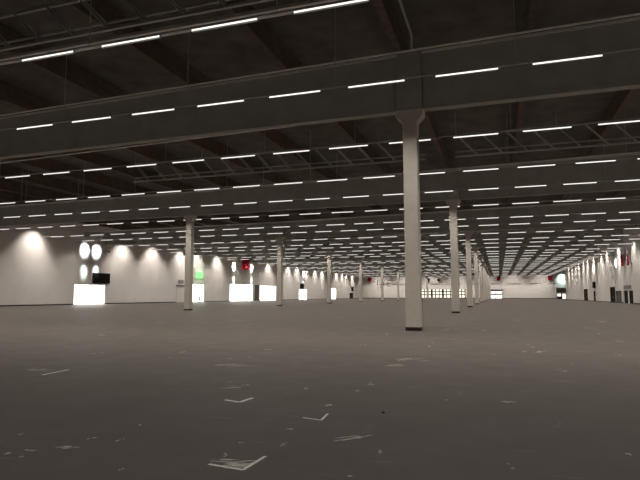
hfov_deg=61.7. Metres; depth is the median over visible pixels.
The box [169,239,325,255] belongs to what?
roof beam
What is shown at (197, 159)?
ceiling light
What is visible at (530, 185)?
ceiling light
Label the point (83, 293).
door
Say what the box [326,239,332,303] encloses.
concrete column
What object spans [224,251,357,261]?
roof beam
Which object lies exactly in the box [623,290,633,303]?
door
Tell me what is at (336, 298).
baseboard
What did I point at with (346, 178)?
ceiling light
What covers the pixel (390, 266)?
roof beam
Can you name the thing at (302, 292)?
door
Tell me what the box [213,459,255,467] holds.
scuff
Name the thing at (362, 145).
ceiling light
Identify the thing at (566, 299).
baseboard
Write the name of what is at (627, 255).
banner
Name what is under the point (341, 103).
roof beam
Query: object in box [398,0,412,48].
pipe
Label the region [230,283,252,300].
door
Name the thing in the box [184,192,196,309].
concrete column
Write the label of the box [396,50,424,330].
concrete column
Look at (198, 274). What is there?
exit sign
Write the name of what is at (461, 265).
roof beam
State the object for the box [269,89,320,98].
ceiling light
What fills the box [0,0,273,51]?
truss
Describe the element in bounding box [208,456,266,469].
tape
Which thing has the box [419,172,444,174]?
ceiling light
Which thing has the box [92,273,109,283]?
display screen
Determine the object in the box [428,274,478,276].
roof beam
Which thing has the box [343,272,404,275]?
roof beam
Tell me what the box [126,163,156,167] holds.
ceiling light
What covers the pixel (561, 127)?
ceiling light
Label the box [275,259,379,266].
roof beam
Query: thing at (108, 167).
ceiling light
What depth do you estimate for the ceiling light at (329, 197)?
48.43 m
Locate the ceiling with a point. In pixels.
(356, 30)
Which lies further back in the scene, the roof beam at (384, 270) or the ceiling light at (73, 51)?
the roof beam at (384, 270)
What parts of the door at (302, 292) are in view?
pane, pane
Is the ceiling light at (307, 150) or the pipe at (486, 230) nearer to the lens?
the ceiling light at (307, 150)
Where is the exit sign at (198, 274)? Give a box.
[196,272,202,277]
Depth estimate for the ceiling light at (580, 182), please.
41.63 m
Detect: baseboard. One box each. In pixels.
[0,298,349,305]
[473,298,562,298]
[566,299,639,303]
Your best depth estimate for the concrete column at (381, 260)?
145.47 m
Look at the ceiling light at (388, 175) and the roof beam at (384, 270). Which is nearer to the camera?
the ceiling light at (388, 175)
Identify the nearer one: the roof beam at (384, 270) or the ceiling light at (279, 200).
the ceiling light at (279, 200)
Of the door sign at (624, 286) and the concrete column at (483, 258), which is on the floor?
the concrete column at (483, 258)
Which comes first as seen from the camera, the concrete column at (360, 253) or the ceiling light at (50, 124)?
the ceiling light at (50, 124)
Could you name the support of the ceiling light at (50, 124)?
hanging from the rail at (638, 48)
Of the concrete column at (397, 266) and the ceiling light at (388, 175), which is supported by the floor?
the concrete column at (397, 266)
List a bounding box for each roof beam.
[0,54,396,159]
[0,193,183,226]
[85,223,275,245]
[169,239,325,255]
[194,170,445,215]
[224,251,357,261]
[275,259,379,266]
[283,211,462,238]
[304,265,395,270]
[326,269,404,272]
[332,232,471,251]
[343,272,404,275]
[357,275,424,276]
[363,247,473,259]
[384,257,478,264]
[399,263,478,268]
[421,16,639,111]
[421,267,478,271]
[421,271,478,274]
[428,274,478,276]
[459,153,639,199]
[472,199,639,230]
[479,224,639,246]
[483,243,596,255]
[485,254,579,262]
[487,255,580,266]
[489,261,569,270]
[490,270,551,272]
[491,273,546,275]
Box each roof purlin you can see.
[0,200,216,242]
[600,191,623,200]
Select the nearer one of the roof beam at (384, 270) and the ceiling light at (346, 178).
the ceiling light at (346, 178)
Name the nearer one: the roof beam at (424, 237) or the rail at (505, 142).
the rail at (505, 142)
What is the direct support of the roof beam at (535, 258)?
on the concrete column at (483, 258)
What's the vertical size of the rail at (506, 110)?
3.987 m
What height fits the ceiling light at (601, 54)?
0.107 m
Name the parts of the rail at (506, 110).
hanger rod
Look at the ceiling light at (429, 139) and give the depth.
30.40 m
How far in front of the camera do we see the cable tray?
18.05 m
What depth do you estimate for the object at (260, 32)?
26.75 m
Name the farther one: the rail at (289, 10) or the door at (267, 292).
the door at (267, 292)
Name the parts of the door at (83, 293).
pane, pane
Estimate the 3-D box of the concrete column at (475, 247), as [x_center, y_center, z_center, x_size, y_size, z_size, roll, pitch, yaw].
[26.836,4.724,92.091,1.240,12.531,0.720,-2,-6,18]
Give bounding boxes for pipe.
[0,13,639,115]
[0,125,294,163]
[0,152,639,206]
[84,198,639,232]
[178,230,487,244]
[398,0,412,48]
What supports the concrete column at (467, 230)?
on the floor
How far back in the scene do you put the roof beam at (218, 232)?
82.46 m
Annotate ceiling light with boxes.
[5,175,30,178]
[17,123,53,129]
[22,49,75,61]
[43,171,70,174]
[72,116,111,122]
[84,167,112,171]
[88,195,110,197]
[101,34,161,48]
[122,193,144,195]
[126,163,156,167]
[132,108,175,115]
[157,190,181,192]
[172,159,204,163]
[191,17,258,32]
[194,187,219,190]
[197,99,244,107]
[221,154,255,158]
[233,185,259,187]
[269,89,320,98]
[269,200,292,201]
[273,149,309,154]
[274,182,302,184]
[293,0,369,14]
[305,197,329,199]
[317,178,347,181]
[329,144,367,149]
[343,195,368,197]
[348,78,404,88]
[363,175,394,178]
[383,193,403,195]
[389,138,430,143]
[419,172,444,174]
[425,190,452,192]
[435,67,497,77]
[453,132,498,138]
[463,168,498,171]
[469,187,498,190]
[473,204,498,205]
[512,202,538,203]
[515,185,545,187]
[517,164,554,167]
[523,126,571,131]
[532,53,602,65]
[553,199,580,201]
[563,182,596,184]
[575,159,615,163]
[581,212,605,214]
[596,197,625,199]
[598,119,639,125]
[614,179,639,181]
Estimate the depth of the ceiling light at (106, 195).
47.29 m
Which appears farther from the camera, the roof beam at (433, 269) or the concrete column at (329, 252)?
the roof beam at (433, 269)
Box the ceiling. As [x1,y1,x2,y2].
[0,0,639,266]
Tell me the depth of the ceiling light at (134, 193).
46.13 m
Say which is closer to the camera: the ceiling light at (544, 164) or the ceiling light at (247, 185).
the ceiling light at (544, 164)
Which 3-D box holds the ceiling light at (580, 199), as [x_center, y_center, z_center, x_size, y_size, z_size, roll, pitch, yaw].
[22.785,-3.613,49.408,2.352,0.107,0.100,-2,-6,18]
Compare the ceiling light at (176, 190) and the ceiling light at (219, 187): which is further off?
the ceiling light at (176, 190)
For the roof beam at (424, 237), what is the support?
on the concrete column at (329, 252)
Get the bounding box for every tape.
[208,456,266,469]
[225,398,252,401]
[303,414,327,419]
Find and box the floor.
[0,298,639,479]
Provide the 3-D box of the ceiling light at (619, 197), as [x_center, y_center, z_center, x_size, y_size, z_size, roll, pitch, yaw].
[26.189,-3.729,48.283,2.352,0.107,0.100,-2,-6,18]
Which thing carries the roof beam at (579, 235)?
on the concrete column at (475, 247)
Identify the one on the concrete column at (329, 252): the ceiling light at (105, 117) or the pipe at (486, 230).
the pipe at (486, 230)
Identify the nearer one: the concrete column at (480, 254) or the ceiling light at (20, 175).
the ceiling light at (20, 175)
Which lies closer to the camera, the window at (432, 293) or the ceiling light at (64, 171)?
the ceiling light at (64, 171)
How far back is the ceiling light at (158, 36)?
18.34 m
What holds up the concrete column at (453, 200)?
on the floor
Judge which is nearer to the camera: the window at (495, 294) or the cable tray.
the cable tray
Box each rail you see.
[0,0,346,63]
[0,0,639,129]
[0,110,639,177]
[0,110,639,202]
[2,196,639,228]
[5,142,639,216]
[43,210,639,236]
[76,218,639,240]
[120,227,639,245]
[147,234,634,249]
[184,238,637,251]
[397,243,624,249]
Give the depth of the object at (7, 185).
64.14 m
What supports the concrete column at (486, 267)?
on the floor
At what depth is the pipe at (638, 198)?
73.36 m
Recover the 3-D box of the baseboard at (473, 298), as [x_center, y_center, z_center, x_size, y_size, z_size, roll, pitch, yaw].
[68.585,27.139,249.805,101.695,0.250,0.040,-2,-6,18]
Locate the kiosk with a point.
(559, 296)
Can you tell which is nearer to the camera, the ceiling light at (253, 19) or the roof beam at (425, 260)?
the ceiling light at (253, 19)
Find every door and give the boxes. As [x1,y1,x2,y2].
[73,284,105,304]
[176,285,183,301]
[193,283,203,301]
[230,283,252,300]
[254,285,258,300]
[260,285,275,300]
[299,289,306,299]
[332,288,335,298]
[584,289,587,300]
[610,287,615,302]
[616,291,621,302]
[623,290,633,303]
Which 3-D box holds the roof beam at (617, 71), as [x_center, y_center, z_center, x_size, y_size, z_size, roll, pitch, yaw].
[16.810,-7.812,20.393,25.609,3.096,0.560,-2,-6,18]
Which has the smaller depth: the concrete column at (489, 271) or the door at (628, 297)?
the door at (628, 297)
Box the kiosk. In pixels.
[556,288,565,298]
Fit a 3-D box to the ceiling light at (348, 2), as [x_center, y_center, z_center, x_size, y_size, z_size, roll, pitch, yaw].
[0.328,-7.040,16.126,2.376,0.107,0.100,-2,-6,18]
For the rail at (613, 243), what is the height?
0.052 m
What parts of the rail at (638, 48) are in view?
hanger rod, hanger rod, hanger rod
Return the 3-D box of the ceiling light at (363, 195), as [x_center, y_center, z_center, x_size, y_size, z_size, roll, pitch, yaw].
[3.180,-3.829,47.306,2.352,0.107,0.100,-2,-6,18]
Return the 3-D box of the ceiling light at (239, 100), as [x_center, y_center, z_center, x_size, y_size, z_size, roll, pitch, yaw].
[-4.499,-6.197,24.312,2.376,0.107,0.100,-2,-6,18]
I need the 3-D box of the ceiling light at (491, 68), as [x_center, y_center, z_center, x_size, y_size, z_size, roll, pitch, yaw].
[5.716,-6.545,20.937,2.376,0.107,0.100,-2,-6,18]
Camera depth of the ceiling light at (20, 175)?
39.27 m
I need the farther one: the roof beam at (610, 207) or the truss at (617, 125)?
the roof beam at (610, 207)
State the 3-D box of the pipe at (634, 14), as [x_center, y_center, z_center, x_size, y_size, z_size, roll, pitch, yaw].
[-12.745,-7.901,29.817,87.270,1.202,0.100,-2,-6,18]
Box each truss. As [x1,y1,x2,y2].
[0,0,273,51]
[133,137,425,182]
[455,101,639,157]
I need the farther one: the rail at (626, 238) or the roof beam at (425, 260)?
the roof beam at (425, 260)
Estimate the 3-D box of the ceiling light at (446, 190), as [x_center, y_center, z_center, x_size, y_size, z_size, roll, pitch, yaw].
[9.990,-4.061,45.056,2.352,0.107,0.100,-2,-6,18]
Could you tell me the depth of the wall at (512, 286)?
245.70 m
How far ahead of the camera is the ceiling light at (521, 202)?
50.54 m
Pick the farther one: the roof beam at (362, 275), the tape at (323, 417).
the roof beam at (362, 275)
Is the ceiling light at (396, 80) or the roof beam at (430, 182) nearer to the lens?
the ceiling light at (396, 80)
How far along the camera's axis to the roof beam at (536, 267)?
179.36 m
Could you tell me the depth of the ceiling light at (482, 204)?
51.68 m
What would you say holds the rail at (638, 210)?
attached to the wall at (606, 272)
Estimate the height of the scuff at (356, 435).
0.002 m
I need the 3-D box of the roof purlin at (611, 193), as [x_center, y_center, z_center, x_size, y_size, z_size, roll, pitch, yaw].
[50.449,-0.886,109.661,0.340,1.127,281.420,-2,-6,18]
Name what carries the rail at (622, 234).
attached to the wall at (606, 272)
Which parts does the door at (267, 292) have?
pane, pane, pane, pane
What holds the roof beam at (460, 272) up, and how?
on the concrete column
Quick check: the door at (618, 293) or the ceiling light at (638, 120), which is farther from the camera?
the door at (618, 293)
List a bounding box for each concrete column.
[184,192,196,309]
[275,222,284,305]
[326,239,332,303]
[358,251,362,301]
[380,259,383,300]
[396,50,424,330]
[396,265,399,299]
[425,275,427,298]
[445,169,460,312]
[463,210,472,306]
[472,231,478,303]
[478,247,482,301]
[482,256,485,300]
[485,263,487,299]
[487,267,488,299]
[488,271,489,298]
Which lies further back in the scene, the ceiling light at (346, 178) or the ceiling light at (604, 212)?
the ceiling light at (604, 212)
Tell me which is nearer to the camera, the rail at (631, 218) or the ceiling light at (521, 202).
the ceiling light at (521, 202)
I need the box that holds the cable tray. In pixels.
[0,0,338,64]
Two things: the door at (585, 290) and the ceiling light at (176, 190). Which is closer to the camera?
the ceiling light at (176, 190)
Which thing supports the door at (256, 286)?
in the wall at (35, 268)
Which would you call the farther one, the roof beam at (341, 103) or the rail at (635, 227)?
the rail at (635, 227)
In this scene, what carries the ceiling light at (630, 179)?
hanging from the rail at (505, 142)
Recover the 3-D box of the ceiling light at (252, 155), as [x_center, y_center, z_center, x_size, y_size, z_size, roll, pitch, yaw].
[-5.144,-5.231,33.699,2.376,0.107,0.100,-2,-6,18]
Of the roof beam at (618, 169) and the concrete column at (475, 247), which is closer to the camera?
the roof beam at (618, 169)
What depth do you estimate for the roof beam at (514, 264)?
156.79 m
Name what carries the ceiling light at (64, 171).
hanging from the rail at (510, 110)
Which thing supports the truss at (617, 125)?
hanging from the ceiling
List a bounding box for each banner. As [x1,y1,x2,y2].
[241,258,248,269]
[625,237,628,265]
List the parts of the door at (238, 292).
pane, pane, pane, pane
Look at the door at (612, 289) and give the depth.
112.85 m
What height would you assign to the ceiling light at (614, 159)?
0.107 m
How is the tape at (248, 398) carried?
on the floor
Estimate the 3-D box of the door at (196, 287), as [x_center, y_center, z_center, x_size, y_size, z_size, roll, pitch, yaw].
[-27.904,12.021,122.100,0.330,4.162,5.355,-2,-6,18]
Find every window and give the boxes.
[422,289,465,297]
[491,289,501,298]
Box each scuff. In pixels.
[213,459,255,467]
[335,435,370,440]
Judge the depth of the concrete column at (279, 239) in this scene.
77.48 m
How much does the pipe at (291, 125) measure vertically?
0.483 m
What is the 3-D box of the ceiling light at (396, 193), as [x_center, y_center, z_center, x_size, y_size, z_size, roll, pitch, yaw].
[6.585,-3.945,46.181,2.352,0.107,0.100,-2,-6,18]
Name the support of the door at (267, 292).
in the wall at (35, 268)
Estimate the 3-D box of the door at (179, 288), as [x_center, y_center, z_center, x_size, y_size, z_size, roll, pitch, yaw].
[-30.089,11.564,115.502,0.350,3.719,3.972,-2,-6,18]
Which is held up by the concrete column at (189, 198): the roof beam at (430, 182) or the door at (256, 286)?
the roof beam at (430, 182)
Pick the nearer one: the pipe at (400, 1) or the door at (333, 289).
the pipe at (400, 1)
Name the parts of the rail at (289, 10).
hanger rod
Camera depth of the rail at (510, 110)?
31.43 m
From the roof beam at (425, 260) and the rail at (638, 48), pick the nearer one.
the rail at (638, 48)
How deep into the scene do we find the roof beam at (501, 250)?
111.26 m
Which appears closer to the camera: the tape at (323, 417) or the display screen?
the tape at (323, 417)
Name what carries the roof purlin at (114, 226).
attached to the ceiling
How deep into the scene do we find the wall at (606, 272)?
117.74 m
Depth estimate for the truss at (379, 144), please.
41.35 m
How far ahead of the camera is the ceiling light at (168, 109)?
25.40 m
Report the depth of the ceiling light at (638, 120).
27.00 m
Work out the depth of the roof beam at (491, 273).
225.08 m
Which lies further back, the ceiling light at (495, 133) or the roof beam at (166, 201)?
the roof beam at (166, 201)
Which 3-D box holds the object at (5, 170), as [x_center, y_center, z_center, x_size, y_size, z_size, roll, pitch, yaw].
[-5.543,1.020,128.164,0.340,1.127,281.420,-2,-6,18]
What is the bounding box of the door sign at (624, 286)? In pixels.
[623,285,630,288]
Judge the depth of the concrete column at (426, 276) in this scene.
236.03 m
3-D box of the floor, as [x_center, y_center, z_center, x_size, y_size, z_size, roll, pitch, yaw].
[24.192,13.730,116.925,102.445,0.300,282.220,-2,-6,18]
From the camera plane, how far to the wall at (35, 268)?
96.29 m
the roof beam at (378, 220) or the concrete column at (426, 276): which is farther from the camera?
the concrete column at (426, 276)
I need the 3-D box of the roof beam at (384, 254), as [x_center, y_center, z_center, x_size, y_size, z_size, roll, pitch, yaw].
[21.871,2.672,119.406,25.283,2.861,0.560,-2,-6,18]
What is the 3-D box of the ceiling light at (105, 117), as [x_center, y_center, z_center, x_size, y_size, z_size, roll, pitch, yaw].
[-11.308,-5.966,26.562,2.376,0.107,0.100,-2,-6,18]
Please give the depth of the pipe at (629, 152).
48.61 m
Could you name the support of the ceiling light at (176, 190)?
hanging from the rail at (506, 110)
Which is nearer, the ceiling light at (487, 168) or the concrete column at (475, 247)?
the ceiling light at (487, 168)
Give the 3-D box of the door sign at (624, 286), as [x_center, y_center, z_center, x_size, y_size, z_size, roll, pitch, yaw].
[56.952,8.741,99.367,0.060,0.704,6.120,-2,-6,18]
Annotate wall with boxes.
[0,222,358,304]
[362,266,565,298]
[565,228,639,302]
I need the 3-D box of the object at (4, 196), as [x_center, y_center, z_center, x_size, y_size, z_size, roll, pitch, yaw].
[-16.741,1.401,131.864,0.340,1.127,281.420,-2,-6,18]
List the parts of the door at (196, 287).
pane, pane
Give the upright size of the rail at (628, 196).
0.052 m
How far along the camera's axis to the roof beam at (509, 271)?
201.76 m
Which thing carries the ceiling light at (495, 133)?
hanging from the rail at (510, 110)
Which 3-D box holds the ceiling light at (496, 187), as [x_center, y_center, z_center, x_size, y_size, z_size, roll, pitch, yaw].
[13.395,-4.177,43.931,2.352,0.107,0.100,-2,-6,18]
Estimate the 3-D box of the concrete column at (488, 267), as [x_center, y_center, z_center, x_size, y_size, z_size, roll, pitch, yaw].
[57.127,14.065,182.795,1.240,12.531,0.720,-2,-6,18]
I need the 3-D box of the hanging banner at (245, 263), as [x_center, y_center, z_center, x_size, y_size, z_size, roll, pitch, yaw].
[-18.326,4.090,131.713,2.226,6.548,0.116,-2,-6,18]
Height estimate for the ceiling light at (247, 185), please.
0.107 m
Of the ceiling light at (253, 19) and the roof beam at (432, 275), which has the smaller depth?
the ceiling light at (253, 19)

